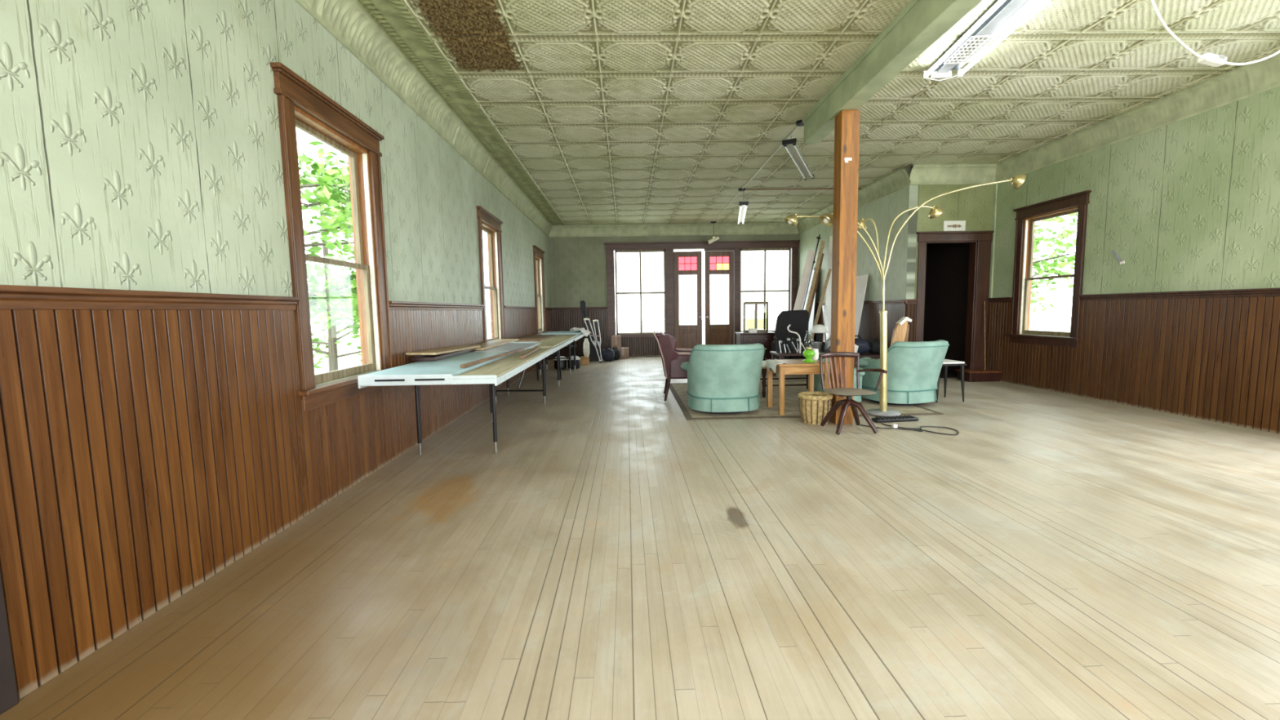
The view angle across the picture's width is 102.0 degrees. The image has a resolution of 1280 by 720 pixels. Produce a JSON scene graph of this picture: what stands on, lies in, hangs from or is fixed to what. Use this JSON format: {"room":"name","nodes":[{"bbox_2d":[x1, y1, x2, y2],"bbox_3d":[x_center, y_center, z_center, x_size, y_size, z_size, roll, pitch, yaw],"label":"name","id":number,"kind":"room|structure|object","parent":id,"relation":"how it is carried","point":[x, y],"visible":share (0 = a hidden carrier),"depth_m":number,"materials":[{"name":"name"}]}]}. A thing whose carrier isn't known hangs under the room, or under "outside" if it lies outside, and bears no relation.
{"room":"community hall","nodes":[
{"label":"community hall","id":0,"kind":"room"},
{"bbox_2d":[0,0,551,390],"bbox_3d":[-2.193,-0.962,5.178,0.160,3.400,16.920,-1,5,-1],"label":"wall","id":1,"kind":"structure","parent":0,"point":[140,141],"depth_m":2.35,"materials":[{"name":"paint"}]},
{"bbox_2d":[0,569,18,714],"bbox_3d":[-1.974,-0.104,0.995,0.045,2.480,1.180,-1,5,-1],"label":"trim","id":2,"kind":"structure","parent":1,"relation":"attached to","point":[9,699],"depth_m":1.60,"materials":[{"name":"wood"}]},
{"bbox_2d":[0,309,552,699],"bbox_3d":[-2.086,0.106,5.282,0.017,1.250,16.600,-1,5,-1],"label":"wainscot","id":3,"kind":"structure","parent":1,"relation":"attached to","point":[144,453],"depth_m":2.13,"materials":[{"name":"wood"}]},
{"bbox_2d":[0,62,552,412],"bbox_3d":[-2.149,-0.883,5.186,0.225,1.990,16.600,-1,5,-1],"label":"trim","id":4,"kind":"structure","parent":1,"relation":"in","point":[301,105],"depth_m":3.26,"materials":[{"name":"brown wood"}]},
{"bbox_2d":[295,0,552,237],"bbox_3d":[-2.070,-2.507,5.034,0.126,0.300,16.600,-1,5,-1],"label":"crown molding","id":5,"kind":"structure","parent":1,"relation":"attached to","point":[346,20],"depth_m":4.61,"materials":[{"name":"green metal"}]},
{"bbox_2d":[475,205,505,342],"bbox_3d":[-2.211,-1.112,7.595,0.225,1.990,1.260,-1,5,-1],"label":"window","id":6,"kind":"structure","parent":1,"relation":"in","point":[488,223],"depth_m":7.99,"materials":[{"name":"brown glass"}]},
{"bbox_2d":[533,244,547,333],"bbox_3d":[-2.317,-1.506,11.735,0.225,1.990,1.260,-1,5,-1],"label":"window","id":7,"kind":"structure","parent":1,"relation":"in","point":[538,254],"depth_m":12.14,"materials":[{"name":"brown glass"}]},
{"bbox_2d":[0,355,1279,719],"bbox_3d":[1.833,0.695,5.439,8.160,0.084,16.920,-1,5,-1],"label":"floor","id":8,"kind":"structure","parent":0,"point":[617,554],"depth_m":2.31,"materials":[{"name":"wood"}]},
{"bbox_2d":[357,349,553,454],"bbox_3d":[-1.482,0.368,4.946,0.940,0.775,2.750,-1,5,-1],"label":"work table","id":9,"kind":"object","parent":8,"relation":"on","point":[493,380],"visible":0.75,"depth_m":4.39,"materials":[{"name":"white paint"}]},
{"bbox_2d":[357,351,513,385],"bbox_3d":[-1.626,0.041,4.528,0.635,0.066,2.012,-1,5,-1],"label":"door slab","id":10,"kind":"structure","parent":9,"relation":"on","point":[442,371],"depth_m":3.73,"materials":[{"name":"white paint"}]},
{"bbox_2d":[409,347,475,361],"bbox_3d":[-1.915,-0.064,5.120,0.220,0.036,1.200,-1,5,-1],"label":"wooden block","id":11,"kind":"object","parent":10,"relation":"on","point":[420,357],"visible":0.64,"depth_m":4.66,"materials":[{"name":"brown wood"}]},
{"bbox_2d":[459,347,524,368],"bbox_3d":[-1.295,-0.036,4.736,0.035,0.022,1.750,-1,5,2],"label":"wooden strip","id":12,"kind":"object","parent":10,"relation":"on","point":[474,362],"visible":1,"depth_m":4.46,"materials":[{"name":"wood"}]},
{"bbox_2d":[405,345,479,355],"bbox_3d":[-1.895,-0.103,5.116,0.260,0.052,1.350,-1,5,-1],"label":"board","id":13,"kind":"object","parent":9,"relation":"on","point":[456,348],"visible":1,"depth_m":4.85,"materials":[{"name":"wood"}]},
{"bbox_2d":[457,346,551,377],"bbox_3d":[-1.168,-0.018,4.872,0.290,0.040,2.640,-1,5,-1],"label":"plywood sheet","id":14,"kind":"object","parent":9,"relation":"on","point":[499,367],"depth_m":4.41,"materials":[{"name":"wood"}]},
{"bbox_2d":[474,342,541,352],"bbox_3d":[-1.575,-0.152,6.326,0.500,0.020,1.400,-1,5,-1],"label":"board","id":15,"kind":"object","parent":9,"relation":"on","point":[507,347],"visible":0.64,"depth_m":6.21,"materials":[{"name":"wood"}]},
{"bbox_2d":[472,338,519,350],"bbox_3d":[-1.915,-0.209,6.714,0.300,0.025,1.900,-1,5,-1],"label":"board","id":16,"kind":"object","parent":15,"relation":"on","point":[485,345],"visible":0.76,"depth_m":6.63,"materials":[{"name":"wood"}]},
{"bbox_2d":[494,337,573,403],"bbox_3d":[-1.549,0.132,7.544,0.940,0.752,2.430,-1,5,-1],"label":"work table","id":17,"kind":"object","parent":8,"relation":"on","point":[557,348],"visible":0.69,"depth_m":6.86,"materials":[{"name":"blue paint"}]},
{"bbox_2d":[514,334,556,342],"bbox_3d":[-1.800,-0.379,8.861,0.500,0.020,1.900,-1,5,-1],"label":"board","id":18,"kind":"object","parent":17,"relation":"on","point":[531,337],"visible":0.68,"depth_m":8.57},
{"bbox_2d":[533,334,577,347],"bbox_3d":[-1.300,-0.312,8.076,0.360,0.018,3.200,-1,5,-1],"label":"board","id":19,"kind":"object","parent":17,"relation":"on","point":[552,342],"visible":0.77,"depth_m":7.67,"materials":[{"name":"wood"}]},
{"bbox_2d":[536,350,561,381],"bbox_3d":[-1.646,0.002,9.312,0.426,0.692,0.440,-2,6,-13],"label":"folding chair","id":20,"kind":"object","parent":8,"relation":"on","point":[552,354],"visible":0.22,"depth_m":9.23,"materials":[{"name":"black metal"}]},
{"bbox_2d":[553,355,566,368],"bbox_3d":[-1.683,0.052,10.965,0.276,0.265,0.276,-1,5,-1],"label":"tub","id":21,"kind":"object","parent":8,"relation":"on","point":[563,362],"visible":0.65,"depth_m":10.87,"materials":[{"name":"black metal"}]},
{"bbox_2d":[536,333,584,373],"bbox_3d":[-1.597,-0.102,10.003,0.970,0.752,2.450,-1,5,-1],"label":"work table","id":22,"kind":"object","parent":8,"relation":"on","point":[580,335],"visible":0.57,"depth_m":10.05,"materials":[{"name":"blue paint"}]},
{"bbox_2d":[541,331,582,334],"bbox_3d":[-1.565,-0.554,10.609,0.750,0.030,0.900,-1,5,-1],"label":"board","id":23,"kind":"object","parent":22,"relation":"on","point":[548,332],"visible":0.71,"depth_m":10.17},
{"bbox_2d":[567,355,580,368],"bbox_3d":[-1.403,0.047,10.971,0.276,0.265,0.276,-1,5,-1],"label":"tub","id":24,"kind":"object","parent":8,"relation":"on","point":[577,358],"visible":0.73,"depth_m":10.88,"materials":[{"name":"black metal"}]},
{"bbox_2d":[580,356,589,364],"bbox_3d":[-1.254,0.011,11.826,0.180,0.170,0.200,-1,5,-1],"label":"wooden crate","id":25,"kind":"object","parent":8,"relation":"on","point":[584,360],"visible":0.98,"depth_m":11.73,"materials":[{"name":"brown wood"}]},
{"bbox_2d":[582,337,590,356],"bbox_3d":[-1.218,-0.284,11.799,0.150,0.420,0.150,-1,5,-1],"label":"ceramic jug","id":26,"kind":"object","parent":25,"relation":"on","point":[586,351],"visible":1,"depth_m":11.75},
{"bbox_2d":[580,300,599,361],"bbox_3d":[-1.174,-0.690,12.274,0.446,1.437,0.120,-1,5,-1],"label":"guitar case","id":27,"kind":"object","parent":8,"relation":"on","point":[593,356],"visible":0.65,"depth_m":12.24,"materials":[{"name":"black fabric"}]},
{"bbox_2d":[583,318,601,363],"bbox_3d":[-1.093,-0.451,12.080,0.438,1.052,0.092,1,6,20],"label":"crutch","id":28,"kind":"object","parent":8,"relation":"on","point":[584,319],"visible":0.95,"depth_m":12.06,"materials":[{"name":"grey metal"}]},
{"bbox_2d":[592,319,603,362],"bbox_3d":[-0.977,-0.450,12.242,0.288,1.009,0.117,3,7,36],"label":"crutch","id":29,"kind":"object","parent":8,"relation":"on","point":[595,320],"visible":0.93,"depth_m":12.21,"materials":[{"name":"grey metal"}]},
{"bbox_2d":[601,346,614,361],"bbox_3d":[-0.760,-0.156,12.444,0.306,0.369,0.347,-1,5,-1],"label":"duffel bag","id":30,"kind":"object","parent":8,"relation":"on","point":[608,354],"visible":1,"depth_m":12.31,"materials":[{"name":"black fabric"}]},
{"bbox_2d":[617,346,629,358],"bbox_3d":[-0.436,-0.185,13.255,0.310,0.262,0.404,-1,5,-1],"label":"cardboard box","id":31,"kind":"object","parent":8,"relation":"on","point":[624,352],"visible":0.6,"depth_m":13.06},
{"bbox_2d":[611,335,621,348],"bbox_3d":[-0.606,-0.469,13.254,0.240,0.312,0.304,-1,5,-1],"label":"cardboard box","id":32,"kind":"object","parent":31,"relation":"on","point":[615,340],"visible":0.98,"depth_m":13.11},
{"bbox_2d":[735,301,774,360],"bbox_3d":[2.402,-0.540,10.800,0.740,1.345,0.504,-1,5,-1],"label":"dresser","id":33,"kind":"object","parent":8,"relation":"on","point":[764,337],"visible":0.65,"depth_m":10.62,"materials":[{"name":"brown wood"}]},
{"bbox_2d":[769,350,822,376],"bbox_3d":[2.878,0.081,8.975,1.120,0.440,0.560,-1,5,-1],"label":"workbench","id":34,"kind":"object","parent":8,"relation":"on","point":[774,353],"visible":0.38,"depth_m":8.80,"materials":[{"name":"brown wood"}]},
{"bbox_2d":[809,324,828,351],"bbox_3d":[3.155,-0.394,9.137,0.330,0.465,0.330,-1,5,-1],"label":"table lamp","id":35,"kind":"object","parent":34,"relation":"on","point":[819,329],"visible":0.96,"depth_m":9.05,"materials":[{"name":"white glass"}]},
{"bbox_2d":[771,310,825,359],"bbox_3d":[3.016,-0.378,9.973,0.840,1.159,0.700,-2,6,-10],"label":"recliner","id":36,"kind":"object","parent":8,"relation":"on","point":[798,320],"visible":0.37,"depth_m":10.13,"materials":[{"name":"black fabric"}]},
{"bbox_2d":[793,249,815,310],"bbox_3d":[3.468,-1.171,11.358,0.919,2.487,0.100,-4,6,-28],"label":"plank","id":37,"kind":"object","parent":8,"relation":"on","point":[808,264],"visible":0.56,"depth_m":11.37,"materials":[{"name":"wood"}]},
{"bbox_2d":[669,380,944,420],"bbox_3d":[1.900,0.492,7.084,2.840,0.010,2.810,-1,5,-1],"label":"area rug","id":38,"kind":"object","parent":8,"relation":"on","point":[679,390],"visible":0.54,"depth_m":6.17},
{"bbox_2d":[653,329,693,400],"bbox_3d":[0.599,0.056,7.060,0.821,0.912,0.788,-1,5,2],"label":"chair","id":39,"kind":"object","parent":38,"relation":"on","point":[672,357],"visible":0.64,"depth_m":6.70,"materials":[{"name":"red leather"}]},
{"bbox_2d":[680,342,764,413],"bbox_3d":[0.977,0.193,6.084,0.942,0.805,0.978,-1,5,-4],"label":"barrel chair","id":40,"kind":"object","parent":38,"relation":"on","point":[722,379],"visible":1,"depth_m":5.76,"materials":[{"name":"teal fabric"}]},
{"bbox_2d":[760,360,808,397],"bbox_3d":[2.061,0.253,7.277,0.940,0.425,0.770,-1,5,-1],"label":"coffee table","id":41,"kind":"object","parent":38,"relation":"on","point":[764,370],"visible":0.32,"depth_m":6.95,"materials":[{"name":"brown wood"}]},
{"bbox_2d":[766,359,830,415],"bbox_3d":[1.822,0.303,6.024,0.580,0.572,0.560,-1,5,-1],"label":"end table","id":42,"kind":"object","parent":38,"relation":"on","point":[793,366],"visible":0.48,"depth_m":5.76,"materials":[{"name":"brown wood"}]},
{"bbox_2d":[765,359,786,373],"bbox_3d":[1.560,0.074,5.986,0.139,0.129,0.421,-1,5,-1],"label":"napkin","id":43,"kind":"object","parent":42,"relation":"on","point":[769,363],"visible":1,"depth_m":5.94,"materials":[{"name":"fabric"}]},
{"bbox_2d":[802,337,814,362],"bbox_3d":[1.936,-0.159,5.943,0.136,0.356,0.136,-1,5,-1],"label":"oil lamp","id":44,"kind":"object","parent":42,"relation":"on","point":[808,353],"visible":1,"depth_m":5.91,"materials":[{"name":"green glass"}]},
{"bbox_2d":[813,352,865,402],"bbox_3d":[2.445,0.210,6.507,0.646,0.644,0.665,-2,6,-13],"label":"barrel chair","id":45,"kind":"object","parent":38,"relation":"on","point":[817,381],"visible":0.17,"depth_m":6.32,"materials":[{"name":"teal fabric"}]},
{"bbox_2d":[856,339,949,405],"bbox_3d":[3.254,0.137,6.425,0.914,0.781,0.948,-3,6,-18],"label":"barrel chair","id":46,"kind":"object","parent":38,"relation":"on","point":[913,368],"visible":0.88,"depth_m":6.10,"materials":[{"name":"teal fabric"}]},
{"bbox_2d":[890,316,911,345],"bbox_3d":[3.273,-0.260,6.546,0.284,0.569,0.110,-1,5,-1],"label":"wooden bracket","id":47,"kind":"object","parent":46,"relation":"on","point":[900,332],"visible":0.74,"depth_m":6.50,"materials":[{"name":"brown wood"}]},
{"bbox_2d":[783,174,1026,416],"bbox_3d":[2.844,-0.682,5.722,2.479,2.553,0.583,-1,5,-1],"label":"arc floor lamp","id":48,"kind":"object","parent":38,"relation":"on","point":[1017,181],"visible":0.97,"depth_m":5.66,"materials":[{"name":"gold metal"}]},
{"bbox_2d":[801,269,817,340],"bbox_3d":[4.051,-1.114,12.559,0.180,2.100,1.000,-1,5,-1],"label":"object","id":49,"kind":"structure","parent":8,"relation":"on","point":[812,317],"depth_m":12.22,"materials":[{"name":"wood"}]},
{"bbox_2d":[801,234,820,310],"bbox_3d":[3.749,-1.417,11.781,0.810,2.848,0.077,-3,6,-23],"label":"clamp","id":50,"kind":"object","parent":8,"relation":"on","point":[817,237],"visible":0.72,"depth_m":11.77,"materials":[{"name":"black metal"}]},
{"bbox_2d":[804,240,825,311],"bbox_3d":[3.599,-1.229,11.054,0.864,2.631,0.064,-4,6,-27],"label":"plank","id":51,"kind":"object","parent":8,"relation":"on","point":[822,244],"visible":0.56,"depth_m":11.06,"materials":[{"name":"wood"}]},
{"bbox_2d":[798,391,833,425],"bbox_3d":[1.830,0.501,5.420,0.348,0.313,0.348,-2,6,-13],"label":"wicker basket","id":52,"kind":"object","parent":8,"relation":"on","point":[814,406],"visible":0.88,"depth_m":5.31,"materials":[{"name":"wicker"}]},
{"bbox_2d":[808,253,823,319],"bbox_3d":[3.690,-1.143,11.291,1.120,2.426,0.089,-6,8,-44],"label":"plank","id":53,"kind":"object","parent":8,"relation":"on","point":[822,256],"visible":0.27,"depth_m":11.37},
{"bbox_2d":[809,268,831,340],"bbox_3d":[3.696,-0.896,10.812,0.750,2.010,0.054,-4,6,-27],"label":"plank","id":54,"kind":"object","parent":8,"relation":"on","point":[829,270],"visible":0.56,"depth_m":10.82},
{"bbox_2d":[822,305,829,341],"bbox_3d":[3.539,-0.417,9.818,0.070,1.240,0.272,-2,6,-13],"label":"tube","id":55,"kind":"object","parent":8,"relation":"on","point":[824,307],"visible":0.56,"depth_m":9.81,"materials":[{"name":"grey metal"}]},
{"bbox_2d":[822,235,832,342],"bbox_3d":[4.128,-1.300,11.071,0.138,2.747,0.830,-1,5,-1],"label":"board","id":56,"kind":"object","parent":8,"relation":"on","point":[828,291],"visible":0.24,"depth_m":11.28,"materials":[{"name":"wood"}]},
{"bbox_2d":[829,110,860,424],"bbox_3d":[2.073,-0.892,5.273,0.180,3.108,0.182,-1,5,-1],"label":"timber post","id":57,"kind":"object","parent":8,"relation":"on","point":[846,126],"visible":0.99,"depth_m":5.18,"materials":[{"name":"wood"}]},
{"bbox_2d":[819,351,887,435],"bbox_3d":[2.075,0.308,5.047,0.553,0.746,0.474,-2,6,-8],"label":"desk chair","id":58,"kind":"object","parent":8,"relation":"on","point":[846,392],"visible":1,"depth_m":5.13,"materials":[{"name":"brown wood"}]},
{"bbox_2d":[854,274,868,337],"bbox_3d":[4.028,-0.716,9.959,0.382,1.797,1.050,-1,5,-1],"label":"board","id":59,"kind":"object","parent":8,"relation":"on","point":[861,280],"visible":0.29,"depth_m":9.67,"materials":[{"name":"wood"}]},
{"bbox_2d":[853,351,879,368],"bbox_3d":[3.850,0.093,8.900,0.760,0.400,0.600,-1,5,-1],"label":"storage chest","id":60,"kind":"object","parent":8,"relation":"on","point":[873,355],"visible":0.13,"depth_m":8.61,"materials":[{"name":"brown wood"}]},
{"bbox_2d":[854,335,870,354],"bbox_3d":[3.687,-0.261,8.831,0.429,0.322,0.306,-1,5,-1],"label":"shopping bag","id":61,"kind":"object","parent":60,"relation":"on","point":[864,345],"visible":0.46,"depth_m":8.70,"materials":[{"name":"black fabric"}]},
{"bbox_2d":[868,337,879,352],"bbox_3d":[4.080,-0.261,9.021,0.242,0.273,0.287,-1,5,-1],"label":"shopping bag","id":62,"kind":"object","parent":60,"relation":"on","point":[874,344],"visible":0.73,"depth_m":8.92,"materials":[{"name":"black fabric"}]},
{"bbox_2d":[871,415,918,422],"bbox_3d":[2.677,0.620,5.449,0.470,0.045,0.110,-2,6,-8],"label":"power strip","id":63,"kind":"object","parent":8,"relation":"on","point":[904,418],"visible":0.99,"depth_m":5.41,"materials":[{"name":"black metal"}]},
{"bbox_2d":[860,422,959,435],"bbox_3d":[2.651,0.665,5.126,0.855,0.010,0.316,2,6,31],"label":"extension cord","id":64,"kind":"object","parent":8,"relation":"on","point":[897,428],"visible":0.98,"depth_m":5.07,"materials":[{"name":"black rubber"}]},
{"bbox_2d":[935,359,966,402],"bbox_3d":[3.848,0.260,6.615,0.380,0.504,0.380,-1,5,-4],"label":"side table","id":65,"kind":"object","parent":8,"relation":"on","point":[946,362],"visible":0.56,"depth_m":6.45,"materials":[{"name":"black metal"}]},
{"bbox_2d":[955,368,1001,382],"bbox_3d":[5.403,0.245,8.286,0.510,0.165,0.350,-1,5,-1],"label":"wooden step","id":66,"kind":"structure","parent":8,"relation":"on","point":[971,375],"depth_m":8.14,"materials":[{"name":"brown wood"}]},
{"bbox_2d":[983,301,986,369],"bbox_3d":[5.521,-0.392,8.304,0.020,1.097,0.187,1,6,16],"label":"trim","id":67,"kind":"structure","parent":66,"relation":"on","point":[984,301],"depth_m":8.30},
{"bbox_2d":[548,234,798,357],"bbox_3d":[0.906,-1.816,13.597,6.470,3.400,0.160,-1,5,-1],"label":"wall","id":68,"kind":"structure","parent":0,"point":[578,264],"depth_m":13.41,"materials":[{"name":"paint"}]},
{"bbox_2d":[551,306,610,310],"bbox_3d":[-1.538,-1.335,13.473,1.560,0.075,0.052,-1,5,-1],"label":"chair rail","id":69,"kind":"object","parent":68,"relation":"attached to","point":[567,308],"visible":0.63,"depth_m":13.46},
{"bbox_2d":[551,309,611,357],"bbox_3d":[0.936,-0.737,13.610,6.450,1.250,0.017,-1,5,-1],"label":"wainscot","id":70,"kind":"structure","parent":68,"relation":"attached to","point":[562,320],"depth_m":13.52,"materials":[{"name":"wood"}]},
{"bbox_2d":[614,337,661,356],"bbox_3d":[0.067,-0.348,13.625,1.600,0.500,0.017,-1,5,-1],"label":"wainscot","id":71,"kind":"structure","parent":68,"relation":"attached to","point":[637,346],"depth_m":13.62,"materials":[{"name":"wood"}]},
{"bbox_2d":[614,249,666,334],"bbox_3d":[0.019,-1.764,13.524,1.310,2.180,0.050,-1,5,-1],"label":"window","id":72,"kind":"structure","parent":68,"relation":"in","point":[664,292],"depth_m":13.49,"materials":[{"name":"white wood"}]},
{"bbox_2d":[548,222,798,237],"bbox_3d":[0.886,-3.345,13.303,6.470,0.300,0.126,-1,5,-1],"label":"crown molding","id":73,"kind":"structure","parent":68,"relation":"attached to","point":[722,228],"depth_m":13.31,"materials":[{"name":"paint"}]},
{"bbox_2d":[673,251,702,348],"bbox_3d":[1.252,-1.471,13.511,0.725,2.680,0.122,-1,5,4],"label":"door","id":74,"kind":"structure","parent":68,"relation":"in","point":[685,263],"depth_m":13.51,"materials":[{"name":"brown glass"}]},
{"bbox_2d":[604,240,799,344],"bbox_3d":[1.622,-1.593,13.566,5.050,2.940,0.220,-1,5,-1],"label":"trim","id":75,"kind":"structure","parent":68,"relation":"attached to","point":[717,246],"depth_m":13.43,"materials":[{"name":"wood"}]},
{"bbox_2d":[704,250,733,344],"bbox_3d":[2.085,-1.489,13.559,0.760,2.680,0.122,-1,5,-3],"label":"door","id":76,"kind":"structure","parent":68,"relation":"in","point":[717,334],"depth_m":13.56,"materials":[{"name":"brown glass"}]},
{"bbox_2d":[739,248,791,332],"bbox_3d":[3.272,-1.824,13.602,1.340,2.180,0.050,-1,5,-1],"label":"window","id":77,"kind":"structure","parent":68,"relation":"in","point":[740,249],"depth_m":13.57,"materials":[{"name":"white wood"}]},
{"bbox_2d":[355,0,1279,225],"bbox_3d":[1.869,-2.716,5.115,7.860,0.025,16.600,-1,5,-1],"label":"ceiling","id":78,"kind":"structure","parent":0,"point":[619,112],"depth_m":5.10,"materials":[{"name":"paint"}]},
{"bbox_2d":[737,200,748,224],"bbox_3d":[2.083,-3.092,10.577,0.170,0.302,2.189,0,6,10],"label":"tube light","id":79,"kind":"object","parent":78,"relation":"hanging from","point":[743,205],"visible":0.98,"depth_m":10.22,"materials":[{"name":"white paint"}]},
{"bbox_2d":[713,126,799,222],"bbox_3d":[1.870,-3.132,9.572,0.031,0.022,7.051,-1,5,-1],"label":"conduit","id":80,"kind":"object","parent":78,"relation":"attached to","point":[797,127],"visible":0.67,"depth_m":8.04,"materials":[{"name":"metal"}]},
{"bbox_2d":[745,187,861,190],"bbox_3d":[3.035,-3.150,9.556,2.300,0.022,0.022,-1,5,-2],"label":"conduit","id":81,"kind":"object","parent":78,"relation":"attached to","point":[858,188],"visible":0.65,"depth_m":9.53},
{"bbox_2d":[802,0,982,143],"bbox_3d":[2.115,-2.238,1.464,0.210,0.290,9.230,-1,5,-1],"label":"ceiling beam","id":82,"kind":"structure","parent":78,"relation":"attached to","point":[918,25],"depth_m":4.17,"materials":[{"name":"paint"}]},
{"bbox_2d":[922,0,1048,80],"bbox_3d":[2.603,-2.515,3.536,0.402,0.138,2.491,0,5,5],"label":"tube light","id":83,"kind":"object","parent":78,"relation":"attached to","point":[1002,13],"visible":1,"depth_m":4.06,"materials":[{"name":"grey plastic"}]},
{"bbox_2d":[943,35,995,64],"bbox_3d":[2.705,-2.556,4.281,0.174,0.012,0.444,0,5,5],"label":"grille","id":84,"kind":"object","parent":83,"relation":"attached to","point":[972,44],"depth_m":4.27,"materials":[{"name":"metal"}]},
{"bbox_2d":[1150,0,1279,66],"bbox_3d":[3.389,-2.099,2.899,1.343,0.863,0.056,-1,5,-1],"label":"cord","id":85,"kind":"object","parent":78,"relation":"hanging from","point":[1208,59],"visible":1,"depth_m":2.92,"materials":[{"name":"white paint"}]},
{"bbox_2d":[1197,53,1226,66],"bbox_3d":[3.240,-1.699,2.936,0.127,0.064,0.050,-1,5,-1],"label":"switch","id":86,"kind":"object","parent":85,"relation":"attached to","point":[1208,59],"depth_m":2.92,"materials":[{"name":"grey plastic"}]},
{"bbox_2d":[798,166,918,304],"bbox_3d":[4.280,-1.618,10.959,0.140,3.400,5.300,-1,5,-1],"label":"wall partition","id":87,"kind":"structure","parent":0,"point":[900,279],"depth_m":9.00,"materials":[{"name":"green paint"}]},
{"bbox_2d":[796,165,911,234],"bbox_3d":[4.119,-3.156,10.784,0.126,0.300,5.350,-1,5,-1],"label":"crown molding","id":88,"kind":"structure","parent":87,"relation":"attached to","point":[899,179],"depth_m":9.23,"materials":[{"name":"green metal"}]},
{"bbox_2d":[813,303,905,352],"bbox_3d":[4.218,-0.546,11.059,0.017,1.250,5.300,-1,5,-1],"label":"wainscot","id":89,"kind":"structure","parent":87,"relation":"attached to","point":[869,325],"depth_m":9.36,"materials":[{"name":"wood"}]},
{"bbox_2d":[816,299,907,306],"bbox_3d":[4.191,-1.188,10.973,0.052,0.075,5.350,-1,5,-1],"label":"chair rail","id":90,"kind":"object","parent":87,"relation":"attached to","point":[889,301],"visible":0.48,"depth_m":8.97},
{"bbox_2d":[905,302,916,342],"bbox_3d":[4.394,-0.296,8.415,0.197,1.250,0.017,-1,5,-1],"label":"wainscot","id":91,"kind":"structure","parent":87,"relation":"attached to","point":[910,308],"depth_m":8.37,"materials":[{"name":"wood"}]},
{"bbox_2d":[923,243,969,372],"bbox_3d":[5.057,-1.100,9.411,1.320,2.640,1.800,-1,5,-1],"label":"wall","id":92,"kind":"structure","parent":0,"point":[947,265],"depth_m":9.54,"materials":[{"name":"black"}]},
{"bbox_2d":[914,184,993,298],"bbox_3d":[5.030,-1.386,8.408,1.230,3.400,0.140,-1,5,-1],"label":"wall","id":93,"kind":"structure","parent":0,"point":[974,206],"depth_m":8.24,"materials":[{"name":"green paint"}]},
{"bbox_2d":[942,220,965,231],"bbox_3d":[5.005,-2.135,8.255,0.350,0.160,0.016,-1,5,-1],"label":"door sign","id":94,"kind":"object","parent":93,"relation":"attached to","point":[948,225],"visible":1,"depth_m":8.25,"materials":[{"name":"white paint"}]},
{"bbox_2d":[991,86,1279,337],"bbox_3d":[5.872,-0.857,2.732,0.160,3.400,11.620,-1,5,-1],"label":"wall","id":95,"kind":"structure","parent":0,"point":[1192,203],"depth_m":5.50,"materials":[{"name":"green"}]},
{"bbox_2d":[908,163,996,185],"bbox_3d":[4.929,-2.914,8.122,1.390,0.300,0.126,-1,5,-1],"label":"crown molding","id":96,"kind":"structure","parent":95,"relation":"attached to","point":[926,174],"depth_m":8.14,"materials":[{"name":"green metal"}]},
{"bbox_2d":[915,231,994,368],"bbox_3d":[5.029,-0.871,8.432,1.220,2.370,0.210,-1,5,-1],"label":"door frame","id":97,"kind":"structure","parent":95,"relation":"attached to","point":[980,255],"depth_m":8.34,"materials":[{"name":"wood"}]},
{"bbox_2d":[988,183,997,297],"bbox_3d":[5.630,-1.890,8.275,0.020,1.790,0.060,-1,5,-1],"label":"trim","id":98,"kind":"structure","parent":95,"relation":"attached to","point":[995,185],"depth_m":8.26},
{"bbox_2d":[986,296,1279,434],"bbox_3d":[5.799,0.214,2.830,0.017,1.250,11.296,-1,5,-1],"label":"wainscot","id":99,"kind":"structure","parent":95,"relation":"attached to","point":[1217,360],"depth_m":5.63,"materials":[{"name":"wood"}]},
{"bbox_2d":[987,190,1279,347],"bbox_3d":[5.830,-0.777,2.739,0.225,1.990,11.300,-1,5,-1],"label":"trim","id":100,"kind":"structure","parent":95,"relation":"in","point":[1026,218],"depth_m":7.07,"materials":[{"name":"brown wood"}]},
{"bbox_2d":[995,52,1279,181],"bbox_3d":[5.727,-2.398,2.582,0.076,0.300,11.300,-1,5,-1],"label":"crown molding","id":101,"kind":"structure","parent":95,"relation":"attached to","point":[1246,81],"depth_m":5.67,"materials":[{"name":"green metal"}]},
{"bbox_3d":[1.778,-2.779,5.107,8.160,0.096,16.920,-1,5,-1],"label":"boards","id":102,"kind":"object","parent":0,"visible":0},
{"bbox_2d":[782,137,813,179],"bbox_3d":[2.248,-2.842,7.270,0.170,0.187,1.908,2,6,25],"label":"tube light","id":103,"kind":"object","parent":102,"relation":"hanging from","point":[790,145],"visible":1,"depth_m":7.03,"materials":[{"name":"white paint"}]},
{"label":"outside","id":104,"kind":"structure","parent":0,"visible":0},
{"bbox_2d":[311,316,1071,374],"bbox_3d":[-0.353,0.521,15.113,120.000,0.300,150.000,-1,5,-1],"label":"ground","id":105,"kind":"structure","parent":104,"point":[1063,324],"depth_m":47.13,"materials":[{"name":"white"}]},
{"bbox_2d":[297,140,359,335],"bbox_3d":[-5.445,-1.358,8.016,4.102,4.956,4.410,-1,5,-1],"label":"tree","id":106,"kind":"object","parent":105,"relation":"on","point":[332,291],"visible":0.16,"depth_m":8.35,"materials":[{"name":"green plant"}]},
{"bbox_2d":[299,151,361,371],"bbox_3d":[-8.012,-1.911,13.054,5.168,5.820,5.731,-1,5,-1],"label":"tree","id":107,"kind":"object","parent":105,"relation":"on","point":[332,355],"visible":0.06,"depth_m":13.28,"materials":[{"name":"green plant"}]},
{"bbox_2d":[1031,213,1077,319],"bbox_3d":[9.348,-2.417,12.527,4.515,5.738,4.499,-1,5,-1],"label":"tree","id":108,"kind":"object","parent":105,"relation":"on","point":[1037,264],"visible":0.17,"depth_m":12.04,"materials":[{"name":"green plant"}]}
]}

